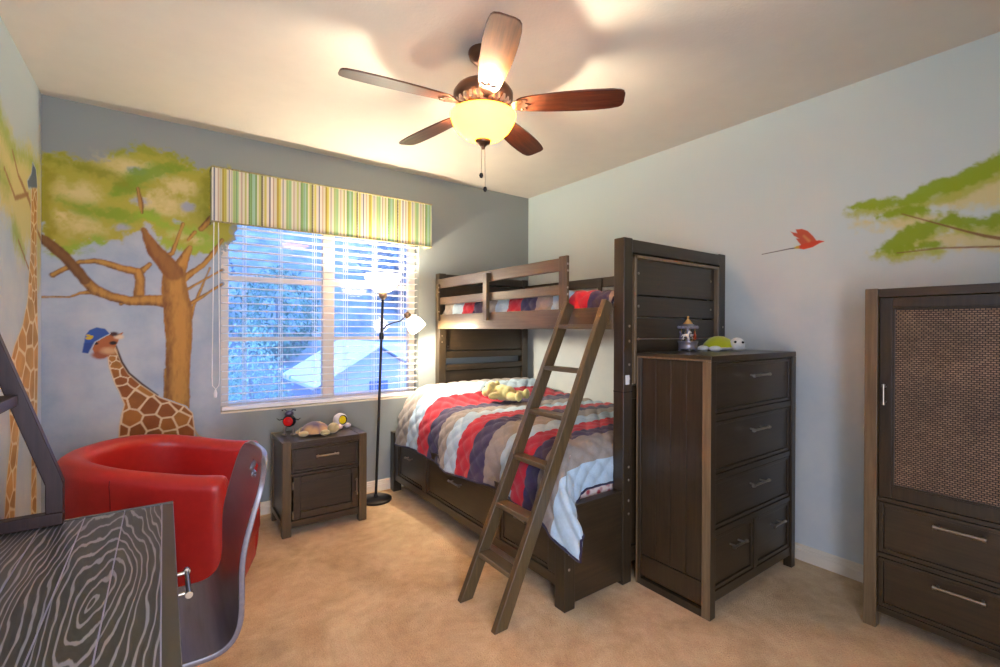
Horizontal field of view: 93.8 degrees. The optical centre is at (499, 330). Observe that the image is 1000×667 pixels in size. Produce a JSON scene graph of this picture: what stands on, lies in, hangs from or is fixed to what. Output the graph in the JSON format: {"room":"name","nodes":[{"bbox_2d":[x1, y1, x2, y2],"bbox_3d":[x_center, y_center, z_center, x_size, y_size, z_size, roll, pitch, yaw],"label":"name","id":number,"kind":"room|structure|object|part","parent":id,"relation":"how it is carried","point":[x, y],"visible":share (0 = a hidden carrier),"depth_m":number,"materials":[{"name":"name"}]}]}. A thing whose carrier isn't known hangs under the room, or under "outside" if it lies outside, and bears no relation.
{"room":"bedroom","nodes":[
{"label":"bedroom","id":0,"kind":"room"},
{"bbox_2d":[0,16,40,518],"bbox_3d":[-1.438,-0.007,0.911,0.120,2.700,4.350,0,0,-36],"label":"wall","id":1,"kind":"structure","parent":0,"point":[21,96],"depth_m":2.25,"materials":[{"name":"paint"}]},
{"bbox_2d":[0,92,40,315],"bbox_3d":[-2.378,-0.576,2.322,0.001,0.994,0.945,0,0,-36],"label":"mural","id":2,"kind":"object","parent":1,"relation":"attached to","point":[17,154],"visible":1,"depth_m":2.28,"materials":[{"name":"paint"}]},
{"bbox_2d":[4,162,37,518],"bbox_3d":[-2.394,0.186,2.343,0.001,2.196,0.750,0,0,-36],"label":"mural","id":3,"kind":"object","parent":1,"relation":"attached to","point":[24,356],"visible":0.62,"depth_m":2.49,"materials":[{"name":"paint"}]},
{"bbox_2d":[41,94,527,512],"bbox_3d":[-1.232,-0.017,3.837,3.873,2.700,0.160,0,0,-36],"label":"wall","id":4,"kind":"structure","parent":0,"point":[474,230],"depth_m":3.19,"materials":[{"name":"paint"}]},
{"bbox_2d":[41,137,236,408],"bbox_3d":[-2.249,-0.307,3.004,1.006,1.837,0.001,0,0,-36],"label":"mural","id":5,"kind":"object","parent":4,"relation":"attached to","point":[102,198],"visible":0.91,"depth_m":2.98,"materials":[{"name":"paint"}]},
{"bbox_2d":[81,326,208,437],"bbox_3d":[-2.236,0.452,3.017,0.698,0.959,0.001,0,0,-36],"label":"mural","id":6,"kind":"object","parent":4,"relation":"attached to","point":[144,411],"visible":0.61,"depth_m":2.96,"materials":[{"name":"paint"}]},
{"bbox_2d":[221,395,410,413],"bbox_3d":[-1.350,0.572,3.710,1.500,0.013,0.085,0,0,-36],"label":"trim","id":7,"kind":"structure","parent":4,"relation":"attached to","point":[405,396],"depth_m":3.59,"materials":[{"name":"beige paint"}]},
{"bbox_2d":[221,235,414,410],"bbox_3d":[-1.389,-0.145,3.767,1.500,1.445,0.070,0,0,-36],"label":"window","id":8,"kind":"structure","parent":4,"relation":"in","point":[224,314],"depth_m":3.73,"materials":[{"name":"beige plastic"}]},
{"bbox_2d":[211,222,416,410],"bbox_3d":[-1.361,-0.148,3.673,1.548,1.418,0.098,0,0,-36],"label":"window blind","id":9,"kind":"object","parent":8,"relation":"attached to","point":[368,396],"visible":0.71,"depth_m":3.62,"materials":[{"name":"white plastic"}]},
{"bbox_3d":[-1.948,-0.196,3.208,0.052,1.203,0.006,0,0,-36],"label":"pull cord","id":10,"kind":"part","parent":9,"relation":"part of","materials":[{"name":"white plastic"}]},
{"bbox_3d":[-1.349,0.547,3.709,1.484,0.028,0.054,0,0,-36],"label":"rail","id":11,"kind":"part","parent":9,"relation":"part of","materials":[{"name":"white plastic"}]},
{"bbox_2d":[209,165,431,248],"bbox_3d":[-1.282,-0.905,3.612,1.633,0.373,0.134,0,0,-36],"label":"valance","id":12,"kind":"object","parent":4,"relation":"attached to","point":[237,197],"visible":1,"depth_m":3.47,"materials":[{"name":"fabric"}]},
{"bbox_2d":[260,478,402,515],"bbox_3d":[-1.186,1.288,3.770,3.633,0.090,0.016,0,0,-36],"label":"baseboard","id":13,"kind":"structure","parent":4,"relation":"attached to","point":[383,484],"depth_m":3.85,"materials":[{"name":"beige paint"}]},
{"bbox_2d":[355,239,405,315],"bbox_3d":[-3.336,-2.032,15.313,2.631,4.037,2.256,0,0,-36],"label":"tree","id":14,"kind":"object","parent":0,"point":[399,268],"visible":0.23,"depth_m":14.95,"materials":[{"name":"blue plant"}]},
{"bbox_2d":[0,0,999,198],"bbox_3d":[0.079,-1.415,2.018,3.873,0.120,4.630,0,0,-36],"label":"ceiling","id":15,"kind":"structure","parent":0,"point":[259,70],"depth_m":2.35,"materials":[{"name":"paint"}]},
{"bbox_2d":[338,11,624,191],"bbox_3d":[-0.120,-1.018,2.282,1.279,0.678,1.282,0,0,-36],"label":"ceiling fan","id":16,"kind":"object","parent":15,"relation":"hanging from","point":[483,114],"visible":1,"depth_m":2.17,"materials":[{"name":"brown wood"}]},
{"bbox_3d":[-0.453,-1.093,2.086,0.506,0.008,0.138,0,12,-27],"label":"blade","id":17,"kind":"part","parent":16,"relation":"part of","materials":[{"name":"brown wood"}]},
{"bbox_3d":[-0.380,-1.095,2.571,0.506,0.008,0.138,0,12,45],"label":"blade","id":18,"kind":"part","parent":16,"relation":"part of","materials":[{"name":"brown wood"}]},
{"bbox_3d":[-0.082,-0.985,2.278,0.320,0.128,0.320,0,0,-36],"label":"lamp shade","id":19,"kind":"part","parent":16,"relation":"part of","materials":[{"name":"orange glass"}]},
{"bbox_3d":[-0.014,-1.091,1.865,0.138,0.008,0.506,12,-2,-9],"label":"blade","id":20,"kind":"part","parent":16,"relation":"part of","materials":[{"name":"brown wood"}]},
{"bbox_3d":[0.105,-1.093,2.651,0.138,0.008,0.506,-13,-6,26],"label":"blade","id":21,"kind":"part","parent":16,"relation":"part of","materials":[{"name":"brown wood"}]},
{"bbox_3d":[0.332,-1.091,2.222,0.506,0.008,0.138,0,-12,8],"label":"blade","id":22,"kind":"part","parent":16,"relation":"part of","materials":[{"name":"brown wood"}]},
{"bbox_2d":[195,486,999,666],"bbox_3d":[0.500,1.408,1.428,3.873,0.120,6.110,0,0,-36],"label":"floor","id":23,"kind":"structure","parent":0,"point":[383,589],"depth_m":2.19,"materials":[{"name":"beige carpet"}]},
{"bbox_2d":[0,501,192,666],"bbox_3d":[-0.917,0.963,0.851,0.618,0.763,1.435,0,0,-36],"label":"desk","id":24,"kind":"object","parent":23,"relation":"on","point":[96,590],"visible":0.95,"depth_m":1.05,"materials":[{"name":"black wood"}]},
{"bbox_2d":[0,334,64,534],"bbox_3d":[-1.051,0.033,0.753,0.341,1.096,1.402,0,0,-36],"label":"hutch","id":25,"kind":"object","parent":24,"relation":"on","point":[15,398],"visible":1,"depth_m":1.36,"materials":[{"name":"brown wood"}]},
{"bbox_2d":[0,395,17,413],"bbox_3d":[-1.074,0.202,0.735,0.210,0.030,1.338,0,0,-36],"label":"shelf","id":26,"kind":"object","parent":25,"relation":"attached to","point":[7,402],"depth_m":1.27,"materials":[{"name":"brown wood"}]},
{"bbox_3d":[-0.844,0.672,1.244,0.040,0.016,0.152,0,0,-36],"label":"handle","id":27,"kind":"part","parent":24,"relation":"part of","materials":[{"name":"grey metal"}]},
{"bbox_2d":[57,434,259,586],"bbox_3d":[-1.640,0.943,2.273,0.772,0.789,0.785,0,0,-17],"label":"armchair","id":28,"kind":"object","parent":23,"relation":"on","point":[194,473],"visible":0.56,"depth_m":1.99,"materials":[{"name":"red leather"}]},
{"bbox_3d":[-1.624,1.202,2.279,0.665,0.170,0.650,0,0,-17],"label":"seat","id":29,"kind":"part","parent":28,"relation":"part of","materials":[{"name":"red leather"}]},
{"bbox_2d":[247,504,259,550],"bbox_3d":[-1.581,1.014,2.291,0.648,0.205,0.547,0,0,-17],"label":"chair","id":30,"kind":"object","parent":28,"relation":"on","point":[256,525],"depth_m":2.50,"materials":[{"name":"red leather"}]},
{"bbox_2d":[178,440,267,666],"bbox_3d":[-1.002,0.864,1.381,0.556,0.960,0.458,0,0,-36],"label":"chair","id":31,"kind":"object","parent":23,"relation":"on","point":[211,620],"visible":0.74,"depth_m":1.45,"materials":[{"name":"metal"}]},
{"bbox_2d":[271,425,366,538],"bbox_3d":[-1.274,1.028,3.299,0.552,0.614,0.426,0,0,-36],"label":"nightstand","id":32,"kind":"object","parent":23,"relation":"on","point":[315,478],"visible":0.98,"depth_m":3.16,"materials":[{"name":"brown wood"}]},
{"bbox_3d":[-1.586,1.026,3.306,0.055,0.614,0.050,0,0,-36],"label":"corner post","id":33,"kind":"part","parent":32,"relation":"part of","materials":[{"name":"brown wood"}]},
{"bbox_3d":[-1.383,1.028,3.024,0.055,0.614,0.050,0,0,-36],"label":"corner post","id":34,"kind":"part","parent":32,"relation":"part of","materials":[{"name":"brown wood"}]},
{"bbox_2d":[277,409,299,435],"bbox_3d":[-1.456,0.630,3.228,0.159,0.180,0.064,0,0,-8],"label":"figurine","id":35,"kind":"object","parent":32,"relation":"on","point":[289,420],"visible":1,"depth_m":3.21,"materials":[{"name":"red plastic"}]},
{"bbox_3d":[-1.483,0.688,3.215,0.033,0.065,0.041,0,0,-24],"label":"leg","id":36,"kind":"part","parent":35,"relation":"part of","materials":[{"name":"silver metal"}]},
{"bbox_2d":[295,421,338,436],"bbox_3d":[-1.282,0.678,3.276,0.276,0.087,0.226,0,0,-36],"label":"plush tortoise","id":37,"kind":"object","parent":32,"relation":"on","point":[314,427],"visible":1,"depth_m":3.23},
{"bbox_3d":[-1.266,0.850,3.288,0.434,0.154,0.331,0,0,-36],"label":"drawer","id":38,"kind":"part","parent":32,"relation":"part of","materials":[{"name":"brown wood"}]},
{"bbox_3d":[-1.173,1.093,3.165,0.426,0.279,0.020,0,0,-36],"label":"door","id":39,"kind":"part","parent":32,"relation":"part of","materials":[{"name":"brown wood"}]},
{"bbox_3d":[-1.159,0.831,3.141,0.147,0.016,0.036,0,0,-36],"label":"handle","id":40,"kind":"part","parent":32,"relation":"part of","materials":[{"name":"grey metal"}]},
{"bbox_2d":[333,413,350,428],"bbox_3d":[-1.172,0.666,3.473,0.119,0.108,0.130,0,0,-36],"label":"toy","id":41,"kind":"object","parent":32,"relation":"on","point":[340,419],"visible":0.91,"depth_m":3.45,"materials":[{"name":"plastic"}]},
{"bbox_3d":[-1.000,1.081,3.257,0.015,0.112,0.035,0,0,-36],"label":"handle","id":42,"kind":"part","parent":32,"relation":"part of","materials":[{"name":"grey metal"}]},
{"bbox_3d":[-0.980,1.029,3.315,0.055,0.614,0.050,0,0,-36],"label":"corner post","id":43,"kind":"part","parent":32,"relation":"part of","materials":[{"name":"brown wood"}]},
{"bbox_2d":[364,273,424,505],"bbox_3d":[-0.861,0.446,3.756,0.522,1.778,0.288,0,0,-36],"label":"floor lamp","id":44,"kind":"object","parent":23,"relation":"on","point":[382,283],"visible":0.94,"depth_m":3.68,"materials":[{"name":"metal"}]},
{"bbox_2d":[378,292,386,299],"bbox_3d":[-0.928,-0.278,3.703,0.090,0.065,0.090,0,0,-36],"label":"socket","id":45,"kind":"object","parent":44,"relation":"attached to","point":[382,295],"depth_m":3.68,"materials":[{"name":"gold metal"}]},
{"bbox_3d":[-0.928,-0.372,3.703,0.288,0.142,0.288,0,0,-36],"label":"lamp shade","id":46,"kind":"part","parent":44,"relation":"part of","materials":[{"name":"white"}]},
{"bbox_2d":[404,311,411,318],"bbox_3d":[-0.750,-0.124,3.804,0.067,0.070,0.057,0,0,-36],"label":"socket","id":47,"kind":"object","parent":44,"relation":"attached to","point":[407,315],"depth_m":3.78,"materials":[{"name":"gold metal"}]},
{"bbox_3d":[-0.689,-0.047,3.830,0.158,0.158,0.142,0,0,-36],"label":"lamp shade","id":48,"kind":"part","parent":44,"relation":"part of","materials":[{"name":"white"}]},
{"bbox_2d":[458,299,612,634],"bbox_3d":[0.198,0.587,2.417,0.770,1.512,0.326,0,0,-36],"label":"ladder","id":49,"kind":"object","parent":23,"relation":"on","point":[516,572],"visible":1,"depth_m":2.37,"materials":[{"name":"brown wood"}]},
{"bbox_3d":[0.112,0.587,2.536,0.770,1.512,0.033,0,0,-36],"label":"rail","id":50,"kind":"part","parent":49,"relation":"part of","materials":[{"name":"brown wood"}]},
{"bbox_2d":[390,237,724,612],"bbox_3d":[0.271,0.420,3.481,1.438,1.840,2.109,0,0,-36],"label":"bunk bed","id":51,"kind":"object","parent":23,"relation":"on","point":[607,520],"visible":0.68,"depth_m":2.76,"materials":[{"name":"brown wood"}]},
{"bbox_3d":[-0.872,1.089,3.919,0.070,0.490,0.070,0,0,-36],"label":"corner post","id":52,"kind":"part","parent":51,"relation":"part of","materials":[{"name":"brown wood"}]},
{"bbox_3d":[-0.502,1.053,3.800,0.488,0.259,0.429,0,0,-36],"label":"drawer","id":53,"kind":"part","parent":51,"relation":"part of","materials":[{"name":"brown wood"}]},
{"bbox_3d":[-0.528,0.414,4.162,0.070,1.840,0.070,0,0,-36],"label":"post","id":54,"kind":"part","parent":51,"relation":"part of","materials":[{"name":"brown wood"}]},
{"bbox_3d":[-0.297,1.001,3.069,0.036,0.016,0.142,0,0,-36],"label":"handle","id":55,"kind":"part","parent":51,"relation":"part of","materials":[{"name":"grey metal"}]},
{"bbox_3d":[-0.086,1.057,3.222,0.488,0.259,0.854,0,0,-36],"label":"drawer","id":56,"kind":"part","parent":51,"relation":"part of","materials":[{"name":"brown wood"}]},
{"bbox_3d":[0.262,1.058,3.483,1.378,0.375,1.962,0,0,-36],"label":"rail","id":57,"kind":"part","parent":51,"relation":"part of","materials":[{"name":"brown wood"}]},
{"bbox_3d":[-0.148,0.195,4.434,0.865,1.231,0.028,0,0,-36],"label":"headboard","id":58,"kind":"part","parent":51,"relation":"part of","materials":[{"name":"brown wood"}]},
{"bbox_3d":[-0.149,0.330,4.435,0.865,0.050,0.058,0,0,-36],"label":"cross rail","id":59,"kind":"part","parent":51,"relation":"part of","materials":[{"name":"brown wood"}]},
{"bbox_3d":[-0.148,0.215,4.434,0.865,0.060,0.058,0,0,-36],"label":"cross rail","id":60,"kind":"part","parent":51,"relation":"part of","materials":[{"name":"brown wood"}]},
{"bbox_3d":[-0.145,-0.465,4.432,0.865,0.070,0.070,0,0,-36],"label":"cross rail","id":61,"kind":"part","parent":51,"relation":"part of","materials":[{"name":"brown wood"}]},
{"bbox_3d":[-0.066,-0.334,3.462,0.026,0.225,1.592,0,0,-36],"label":"guard rail","id":62,"kind":"part","parent":51,"relation":"part of","materials":[{"name":"brown wood"}]},
{"bbox_3d":[0.230,0.416,4.708,0.070,1.840,0.070,0,0,-36],"label":"post","id":63,"kind":"part","parent":51,"relation":"part of","materials":[{"name":"brown wood"}]},
{"bbox_3d":[0.325,1.061,2.652,0.488,0.259,0.409,0,0,-36],"label":"drawer","id":64,"kind":"part","parent":51,"relation":"part of","materials":[{"name":"brown wood"}]},
{"bbox_3d":[0.040,-0.073,3.316,0.028,0.122,1.962,0,0,-36],"label":"rail","id":65,"kind":"part","parent":51,"relation":"part of","materials":[{"name":"brown wood"}]},
{"bbox_3d":[0.315,1.097,2.270,0.070,0.495,0.070,0,0,-36],"label":"corner post","id":66,"kind":"part","parent":51,"relation":"part of","materials":[{"name":"brown wood"}]},
{"bbox_2d":[569,458,612,498],"bbox_3d":[0.287,0.770,3.501,1.307,0.310,1.930,0,0,-36],"label":"mattress","id":67,"kind":"object","parent":51,"relation":"on","point":[604,488],"visible":0.02,"depth_m":2.48,"materials":[{"name":"white fabric"}]},
{"bbox_2d":[394,377,612,562],"bbox_3d":[0.328,0.735,3.352,1.473,0.604,2.096,0,0,-36],"label":"quilt","id":68,"kind":"object","parent":67,"relation":"on","point":[472,434],"visible":0.59,"depth_m":2.87,"materials":[{"name":"multicoloured fabric"}]},
{"bbox_2d":[481,380,529,401],"bbox_3d":[0.032,0.475,3.661,0.380,0.147,0.271,0,0,39],"label":"teddy bear","id":69,"kind":"object","parent":68,"relation":"on","point":[493,390],"visible":1,"depth_m":3.63},
{"bbox_3d":[0.486,1.085,2.391,0.350,0.470,0.052,0,0,-36],"label":"panel","id":70,"kind":"part","parent":51,"relation":"part of","materials":[{"name":"brown wood"}]},
{"bbox_3d":[0.829,-0.225,3.883,0.040,0.428,1.962,0,0,-36],"label":"wall rail","id":71,"kind":"part","parent":51,"relation":"part of","materials":[{"name":"brown wood"}]},
{"bbox_3d":[0.659,0.425,2.513,0.070,1.840,0.070,0,0,-36],"label":"post","id":72,"kind":"part","parent":51,"relation":"part of","materials":[{"name":"brown wood"}]},
{"bbox_3d":[1.035,1.206,2.788,0.865,0.080,0.050,0,0,-36],"label":"cross rail","id":73,"kind":"part","parent":51,"relation":"part of","materials":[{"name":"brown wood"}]},
{"bbox_3d":[1.038,0.331,2.785,0.865,0.070,0.058,0,0,-36],"label":"cross rail","id":74,"kind":"part","parent":51,"relation":"part of","materials":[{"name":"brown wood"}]},
{"bbox_2d":[613,303,701,319],"bbox_3d":[0.444,-0.109,3.608,0.860,0.102,1.900,0,0,-36],"label":"mattress","id":75,"kind":"object","parent":51,"relation":"on","point":[613,303],"visible":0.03,"depth_m":2.85,"materials":[{"name":"white fabric"}]},
{"bbox_2d":[442,290,706,314],"bbox_3d":[0.423,-0.185,3.588,0.940,0.197,1.925,0,0,-36],"label":"quilt","id":76,"kind":"object","parent":75,"relation":"on","point":[580,298],"visible":0.48,"depth_m":3.09,"materials":[{"name":"fabric"}]},
{"bbox_3d":[1.038,0.373,2.785,0.865,1.576,0.028,0,0,-36],"label":"footboard","id":77,"kind":"part","parent":51,"relation":"part of","materials":[{"name":"brown wood"}]},
{"bbox_3d":[1.053,-0.062,2.770,0.840,0.695,0.039,0,0,-36],"label":"panel moulding","id":78,"kind":"part","parent":51,"relation":"part of","materials":[{"name":"brown wood"}]},
{"bbox_3d":[1.042,-0.454,2.783,0.865,0.070,0.070,0,0,-36],"label":"cross rail","id":79,"kind":"part","parent":51,"relation":"part of","materials":[{"name":"brown wood"}]},
{"bbox_3d":[1.417,0.426,3.059,0.070,1.840,0.070,0,0,-36],"label":"post","id":80,"kind":"part","parent":51,"relation":"part of","materials":[{"name":"brown wood"}]},
{"bbox_2d":[636,350,795,621],"bbox_3d":[1.219,0.732,2.581,0.889,1.230,0.451,0,0,-36],"label":"dresser","id":81,"kind":"object","parent":23,"relation":"on","point":[716,430],"visible":1,"depth_m":2.36,"materials":[{"name":"brown wood"}]},
{"bbox_3d":[0.755,0.745,2.506,0.045,1.202,0.030,0,0,-36],"label":"corner post","id":82,"kind":"part","parent":81,"relation":"part of","materials":[{"name":"brown wood"}]},
{"bbox_2d":[677,316,698,351],"bbox_3d":[1.058,0.016,2.634,0.116,0.200,0.116,0,0,-36],"label":"carousel","id":83,"kind":"object","parent":81,"relation":"on","point":[688,345],"visible":1,"depth_m":2.60,"materials":[{"name":"silver metal"}]},
{"bbox_3d":[0.979,0.747,2.194,0.045,1.202,0.045,0,0,-36],"label":"corner post","id":84,"kind":"part","parent":81,"relation":"part of","materials":[{"name":"brown wood"}]},
{"bbox_2d":[698,336,745,350],"bbox_3d":[1.293,0.074,2.729,0.302,0.088,0.182,0,0,0],"label":"turtle","id":85,"kind":"object","parent":81,"relation":"on","point":[716,343],"visible":0.96,"depth_m":2.67},
{"bbox_3d":[1.055,1.098,2.454,0.377,0.256,0.350,0,0,-36],"label":"drawer","id":86,"kind":"part","parent":81,"relation":"part of","materials":[{"name":"brown wood"}]},
{"bbox_3d":[1.169,1.043,2.296,0.132,0.016,0.042,0,0,-36],"label":"handle","id":87,"kind":"part","parent":81,"relation":"part of","materials":[{"name":"grey metal"}]},
{"bbox_3d":[1.225,0.823,2.574,0.792,0.226,0.350,0,0,-36],"label":"drawer","id":88,"kind":"part","parent":81,"relation":"part of","materials":[{"name":"brown wood"}]},
{"bbox_3d":[1.226,0.553,2.573,0.792,0.246,0.350,0,0,-36],"label":"drawer","id":89,"kind":"part","parent":81,"relation":"part of","materials":[{"name":"brown wood"}]},
{"bbox_3d":[1.227,0.273,2.572,0.792,0.237,0.350,0,0,-36],"label":"drawer","id":90,"kind":"part","parent":81,"relation":"part of","materials":[{"name":"brown wood"}]},
{"bbox_3d":[1.339,0.783,2.416,0.172,0.016,0.042,0,0,-36],"label":"handle","id":91,"kind":"part","parent":81,"relation":"part of","materials":[{"name":"grey metal"}]},
{"bbox_3d":[1.340,0.503,2.415,0.172,0.016,0.042,0,0,-36],"label":"handle","id":92,"kind":"part","parent":81,"relation":"part of","materials":[{"name":"grey metal"}]},
{"bbox_3d":[1.341,0.227,2.414,0.172,0.016,0.042,0,0,-36],"label":"handle","id":93,"kind":"part","parent":81,"relation":"part of","materials":[{"name":"grey metal"}]},
{"bbox_3d":[1.392,1.098,2.696,0.377,0.256,0.350,0,0,-36],"label":"drawer","id":94,"kind":"part","parent":81,"relation":"part of","materials":[{"name":"brown wood"}]},
{"bbox_3d":[1.506,1.043,2.538,0.132,0.016,0.042,0,0,-36],"label":"handle","id":95,"kind":"part","parent":81,"relation":"part of","materials":[{"name":"grey metal"}]},
{"bbox_3d":[1.663,0.748,2.687,0.045,1.202,0.045,0,0,-36],"label":"corner post","id":96,"kind":"part","parent":81,"relation":"part of","materials":[{"name":"brown wood"}]},
{"bbox_2d":[863,283,999,659],"bbox_3d":[2.194,0.583,1.783,0.430,1.542,1.215,0,0,-36],"label":"wardrobe","id":97,"kind":"object","parent":23,"relation":"on","point":[931,537],"visible":1,"depth_m":1.98,"materials":[{"name":"brown wood"}]},
{"bbox_3d":[1.718,0.580,2.159,0.054,1.542,0.048,0,0,-36],"label":"corner post","id":98,"kind":"part","parent":97,"relation":"part of","materials":[{"name":"brown wood"}]},
{"bbox_3d":[1.725,0.286,2.100,0.035,0.092,0.016,0,0,-36],"label":"handle","id":99,"kind":"part","parent":97,"relation":"part of","materials":[{"name":"grey metal"}]},
{"bbox_3d":[2.016,1.140,2.010,0.333,0.219,0.540,0,0,-36],"label":"drawer","id":100,"kind":"part","parent":97,"relation":"part of","materials":[{"name":"brown wood"}]},
{"bbox_3d":[2.017,0.891,2.009,0.333,0.227,0.540,0,0,-36],"label":"drawer","id":101,"kind":"part","parent":97,"relation":"part of","materials":[{"name":"brown wood"}]},
{"bbox_3d":[1.891,0.303,1.914,0.020,0.899,0.540,0,0,-36],"label":"door","id":102,"kind":"part","parent":97,"relation":"part of","materials":[{"name":"brown wood"}]},
{"bbox_3d":[1.887,0.298,1.911,0.013,0.797,0.448,0,0,-36],"label":"door moulding","id":103,"kind":"part","parent":97,"relation":"part of","materials":[{"name":"brown wood"}]},
{"bbox_3d":[1.893,0.298,1.915,0.007,0.797,0.448,0,0,-36],"label":"woven panel","id":104,"kind":"part","parent":97,"relation":"part of","materials":[{"name":"brown wicker"}]},
{"bbox_3d":[1.867,1.075,1.902,0.038,0.016,0.158,0,0,-36],"label":"handle","id":105,"kind":"part","parent":97,"relation":"part of","materials":[{"name":"grey metal"}]},
{"bbox_3d":[1.868,0.822,1.901,0.038,0.016,0.158,0,0,-36],"label":"handle","id":106,"kind":"part","parent":97,"relation":"part of","materials":[{"name":"grey metal"}]},
{"bbox_2d":[528,32,999,564],"bbox_3d":[1.608,-0.003,3.103,0.120,2.700,4.350,0,0,-36],"label":"wall","id":107,"kind":"structure","parent":0,"point":[737,192],"depth_m":2.73,"materials":[{"name":"paint"}]},
{"bbox_2d":[761,228,824,254],"bbox_3d":[1.749,-0.541,2.804,0.001,0.135,0.351,0,0,-36],"label":"mural","id":108,"kind":"object","parent":107,"relation":"attached to","point":[806,239],"visible":1,"depth_m":2.75,"materials":[{"name":"paint"}]},
{"bbox_2d":[795,542,862,582],"bbox_3d":[1.552,1.302,3.062,0.016,0.090,4.334,0,0,-36],"label":"baseboard","id":109,"kind":"structure","parent":107,"relation":"attached to","point":[847,568],"depth_m":2.63,"materials":[{"name":"beige paint"}]},
{"bbox_2d":[839,147,999,266],"bbox_3d":[2.150,-0.603,2.248,0.001,0.600,0.885,0,0,-36],"label":"mural","id":110,"kind":"object","parent":107,"relation":"attached to","point":[920,229],"visible":1,"depth_m":2.28,"materials":[{"name":"paint"}]},
{"label":"outside","id":111,"kind":"structure","parent":0,"visible":0},
{"bbox_2d":[228,225,405,402],"bbox_3d":[-5.433,-2.466,14.499,34.000,13.605,20.000,0,0,-36],"label":"sky","id":112,"kind":"structure","parent":111,"point":[267,380],"depth_m":14.67,"materials":[{"name":"blue"}]},
{"bbox_2d":[228,349,258,401],"bbox_3d":[-4.231,2.354,6.895,1.492,4.320,1.257,0,0,-36],"label":"tree","id":113,"kind":"object","parent":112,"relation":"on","point":[234,357],"visible":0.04,"depth_m":6.96,"materials":[{"name":"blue plant"}]},
{"bbox_2d":[228,319,293,402],"bbox_3d":[-4.431,1.834,8.333,1.440,4.147,1.267,0,0,-1],"label":"tree","id":114,"kind":"object","parent":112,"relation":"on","point":[254,345],"visible":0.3,"depth_m":8.34,"materials":[{"name":"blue plant"}]},
{"bbox_2d":[229,265,320,360],"bbox_3d":[-5.514,-0.131,11.624,2.222,3.045,1.920,0,0,-36],"label":"tree","id":115,"kind":"object","parent":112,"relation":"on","point":[272,272],"visible":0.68,"depth_m":11.38,"materials":[{"name":"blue plant"}]},
{"bbox_2d":[283,340,405,397],"bbox_3d":[-2.438,2.255,10.371,3.950,4.100,2.650,0,0,-36],"label":"house","id":116,"kind":"structure","parent":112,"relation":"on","point":[390,355],"depth_m":9.03,"materials":[{"name":"tile"}]}
]}

